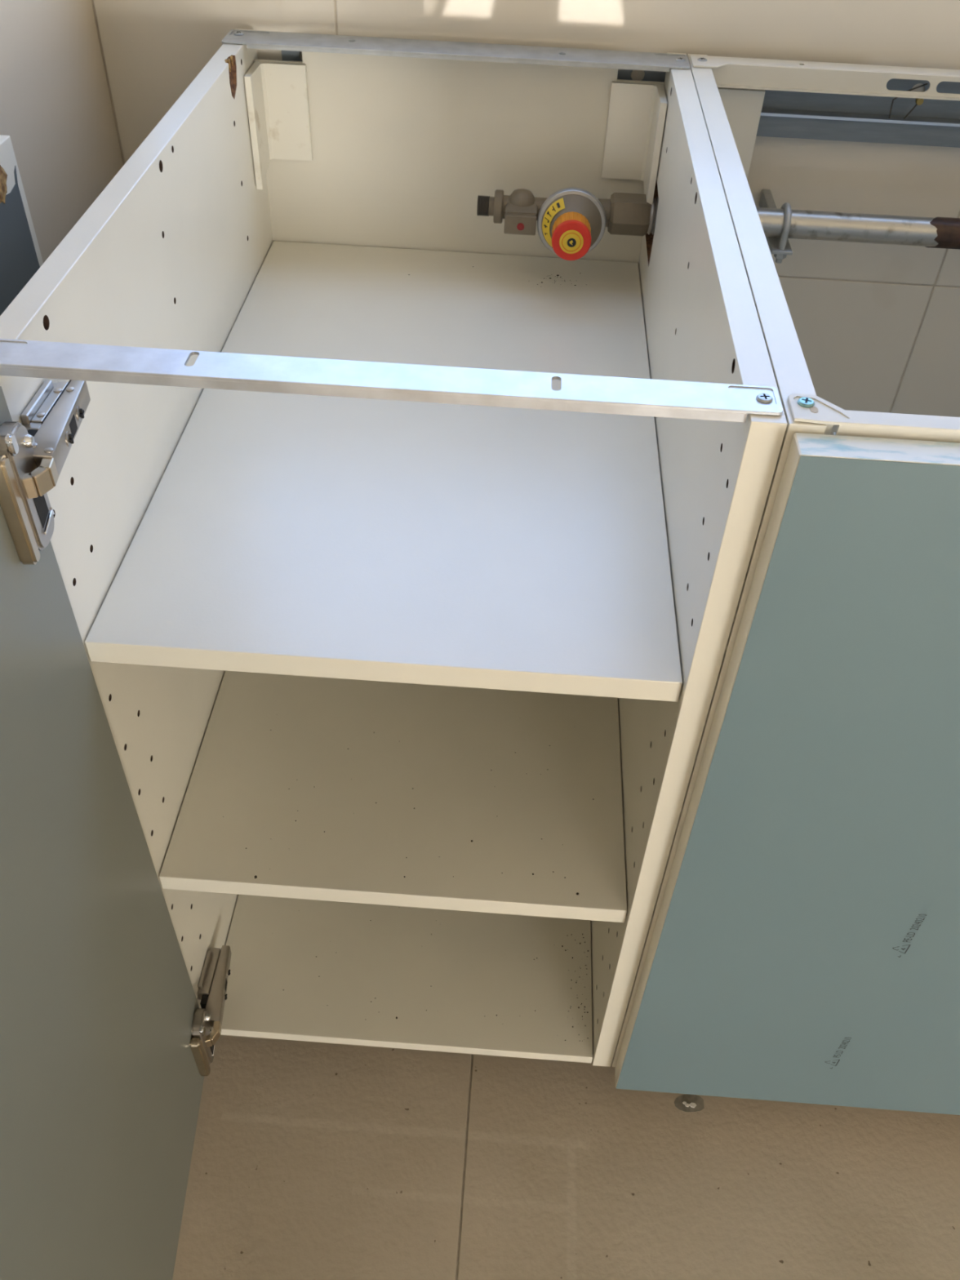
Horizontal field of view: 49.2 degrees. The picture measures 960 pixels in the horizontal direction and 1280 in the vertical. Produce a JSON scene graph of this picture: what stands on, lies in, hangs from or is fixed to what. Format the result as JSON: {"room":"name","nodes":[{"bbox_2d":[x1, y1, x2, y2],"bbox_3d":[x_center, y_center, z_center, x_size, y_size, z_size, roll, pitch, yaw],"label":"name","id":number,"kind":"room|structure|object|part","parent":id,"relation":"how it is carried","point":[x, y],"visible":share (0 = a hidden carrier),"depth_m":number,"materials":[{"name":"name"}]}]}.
{"room":"kitchen","nodes":[
{"label":"kitchen","id":0,"kind":"room"},
{"bbox_2d":[0,0,123,262],"bbox_3d":[-0.574,0.654,-1.068,0.200,2.580,4.613,4,44,1],"label":"wall","id":1,"kind":"structure","parent":0,"point":[56,113],"depth_m":0.88,"materials":[{"name":"paint"}]},
{"bbox_2d":[91,0,959,435],"bbox_3d":[1.047,-0.887,0.610,3.151,2.580,0.140,4,44,1],"label":"wall","id":2,"kind":"structure","parent":0,"point":[877,326],"depth_m":0.97,"materials":[{"name":"tile"}]},
{"bbox_2d":[281,50,959,147],"bbox_3d":[0.409,-0.479,0.947,1.183,0.059,0.016,4,44,1],"label":"rail","id":3,"kind":"object","parent":2,"relation":"attached to","point":[784,113],"visible":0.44,"depth_m":0.95,"materials":[{"name":"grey metal"}]},
{"bbox_2d":[888,83,927,119],"bbox_3d":[0.384,-0.483,0.938,0.030,0.032,0.009,4,44,1],"label":"wire hook","id":4,"kind":"object","parent":3,"relation":"attached to","point":[918,101],"visible":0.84,"depth_m":0.94,"materials":[{"name":"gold metal"}]},
{"bbox_2d":[755,189,959,263],"bbox_3d":[0.461,-0.384,0.986,0.577,0.048,0.088,4,44,1],"label":"gas pipe","id":5,"kind":"object","parent":2,"relation":"attached to","point":[778,224],"visible":0.78,"depth_m":0.96,"materials":[{"name":"silver metal"}]},
{"bbox_2d":[476,187,658,260],"bbox_3d":[0.084,-0.380,0.957,0.176,0.062,0.084,4,44,1],"label":"gas regulator","id":6,"kind":"object","parent":5,"relation":"attached to","point":[571,222],"visible":0.98,"depth_m":0.96,"materials":[{"name":"beige paint"}]},
{"bbox_3d":[0.038,-0.394,0.970,0.029,0.023,0.038,4,44,1],"label":"lever","id":7,"kind":"part","parent":6,"relation":"part of","materials":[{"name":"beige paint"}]},
{"bbox_2d":[543,202,559,235],"bbox_3d":[0.065,-0.379,0.946,0.014,0.030,0.004,4,44,1],"label":"print","id":8,"kind":"object","parent":6,"relation":"attached to","point":[551,210],"depth_m":0.94,"materials":[{"name":"black"}]},
{"bbox_3d":[0.082,-0.362,0.938,0.034,0.034,0.023,4,44,1],"label":"knob","id":9,"kind":"part","parent":6,"relation":"part of","materials":[{"name":"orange plastic"}]},
{"bbox_2d":[172,1035,959,1279],"bbox_3d":[0.853,1.705,-0.185,3.151,0.060,4.812,4,44,1],"label":"floor","id":10,"kind":"structure","parent":0,"point":[310,1160],"depth_m":0.98,"materials":[{"name":"tile"}]},
{"bbox_2d":[0,134,43,315],"bbox_3d":[-0.352,0.044,0.874,0.019,0.778,0.321,4,44,1],"label":"filler panel","id":11,"kind":"object","parent":10,"relation":"on","point":[20,256],"visible":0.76,"depth_m":0.73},
{"bbox_2d":[0,28,787,1279],"bbox_3d":[-0.063,0.091,0.840,0.404,0.777,1.007,4,44,1],"label":"base cabinet","id":12,"kind":"object","parent":10,"relation":"on","point":[256,466],"visible":1,"depth_m":0.78,"materials":[{"name":"white laminate"}]},
{"bbox_3d":[-0.219,-0.092,0.491,0.003,0.011,0.007,0,44,-3],"label":"lever","id":13,"kind":"part","parent":12,"relation":"part of","materials":[{"name":"silver metal"}]},
{"bbox_2d":[0,421,54,550],"bbox_3d":[-0.225,-0.075,0.520,0.009,0.068,0.028,0,44,-3],"label":"hinge","id":14,"kind":"object","parent":12,"relation":"on","point":[27,462],"depth_m":0.51,"materials":[{"name":"silver metal"}]},
{"bbox_3d":[-0.229,-0.119,0.557,0.010,0.024,0.046,4,44,1],"label":"mounting plate","id":15,"kind":"part","parent":12,"relation":"part of","materials":[{"name":"silver metal"}]},
{"bbox_3d":[-0.239,-0.088,0.962,0.018,0.694,0.606,4,44,1],"label":"panel","id":16,"kind":"part","parent":12,"relation":"part of","materials":[{"name":"beige plastic"}]},
{"bbox_3d":[-0.239,0.337,0.904,0.003,0.011,0.007,0,44,-3],"label":"lever","id":17,"kind":"part","parent":12,"relation":"part of","materials":[{"name":"silver metal"}]},
{"bbox_2d":[191,1008,215,1065],"bbox_3d":[-0.245,0.353,0.933,0.009,0.068,0.028,0,44,-3],"label":"hinge","id":18,"kind":"object","parent":12,"relation":"on","point":[203,1035],"depth_m":0.92,"materials":[{"name":"silver metal"}]},
{"bbox_3d":[-0.249,0.308,0.969,0.010,0.024,0.046,4,44,1],"label":"mounting plate","id":19,"kind":"part","parent":12,"relation":"part of","materials":[{"name":"silver metal"}]},
{"bbox_2d":[84,240,682,702],"bbox_3d":[-0.043,-0.182,0.848,0.367,0.017,0.583,4,44,1],"label":"shelf","id":20,"kind":"object","parent":12,"relation":"attached to","point":[510,548],"depth_m":0.75,"materials":[{"name":"white laminate"}]},
{"bbox_2d":[159,671,626,922],"bbox_3d":[-0.052,0.000,1.023,0.367,0.017,0.583,4,44,1],"label":"shelf","id":21,"kind":"object","parent":12,"relation":"attached to","point":[442,743],"depth_m":0.87,"materials":[{"name":"beige laminate"}]},
{"bbox_3d":[-0.060,0.175,1.190,0.367,0.012,0.587,4,44,1],"label":"panel","id":22,"kind":"part","parent":12,"relation":"part of","materials":[{"name":"beige plastic"}]},
{"bbox_2d":[222,714,593,894],"bbox_3d":[-0.056,0.128,0.877,0.303,0.001,0.186,4,44,1],"label":"crumbs","id":23,"kind":"object","parent":12,"relation":"on","point":[255,876],"visible":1,"depth_m":0.84,"materials":[{"name":"food"}]},
{"bbox_2d":[283,910,588,1041],"bbox_3d":[-0.051,0.318,1.033,0.317,0.001,0.137,4,44,1],"label":"crumbs","id":24,"kind":"object","parent":12,"relation":"on","point":[299,910],"visible":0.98,"depth_m":1.01,"materials":[{"name":"food"}]},
{"bbox_3d":[-0.030,-0.274,1.167,0.368,0.691,0.003,4,44,1],"label":"panel","id":25,"kind":"part","parent":12,"relation":"part of","materials":[{"name":"white laminate"}]},
{"bbox_2d":[408,266,586,285],"bbox_3d":[0.017,-0.352,1.015,0.172,0.001,0.035,4,44,1],"label":"crumbs","id":26,"kind":"object","parent":12,"relation":"on","point":[473,266],"visible":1,"depth_m":1.01,"materials":[{"name":"brown food"}]},
{"bbox_3d":[0.144,-0.062,0.954,0.017,0.694,0.606,4,44,1],"label":"panel","id":27,"kind":"part","parent":12,"relation":"part of","materials":[{"name":"beige plastic"}]},
{"bbox_2d":[674,1093,704,1112],"bbox_3d":[0.206,0.456,1.034,0.030,0.002,0.018,4,44,1],"label":"cabinet foot","id":28,"kind":"object","parent":10,"relation":"on","point":[688,1103],"visible":0.97,"depth_m":1.03,"materials":[{"name":"white paint"}]},
{"bbox_2d":[611,53,959,1115],"bbox_3d":[0.451,-0.007,0.967,0.600,0.778,0.626,4,44,1],"label":"base cabinet","id":29,"kind":"object","parent":10,"relation":"on","point":[802,944],"visible":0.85,"depth_m":0.68,"materials":[{"name":"teal laminate"}]},
{"bbox_3d":[0.162,-0.061,0.954,0.018,0.694,0.606,4,44,1],"label":"panel","id":30,"kind":"part","parent":29,"relation":"part of","materials":[{"name":"beige plastic"}]},
{"bbox_3d":[0.433,0.177,0.723,0.594,0.690,0.019,4,44,1],"label":"door","id":31,"kind":"part","parent":29,"relation":"part of","materials":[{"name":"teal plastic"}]}
]}

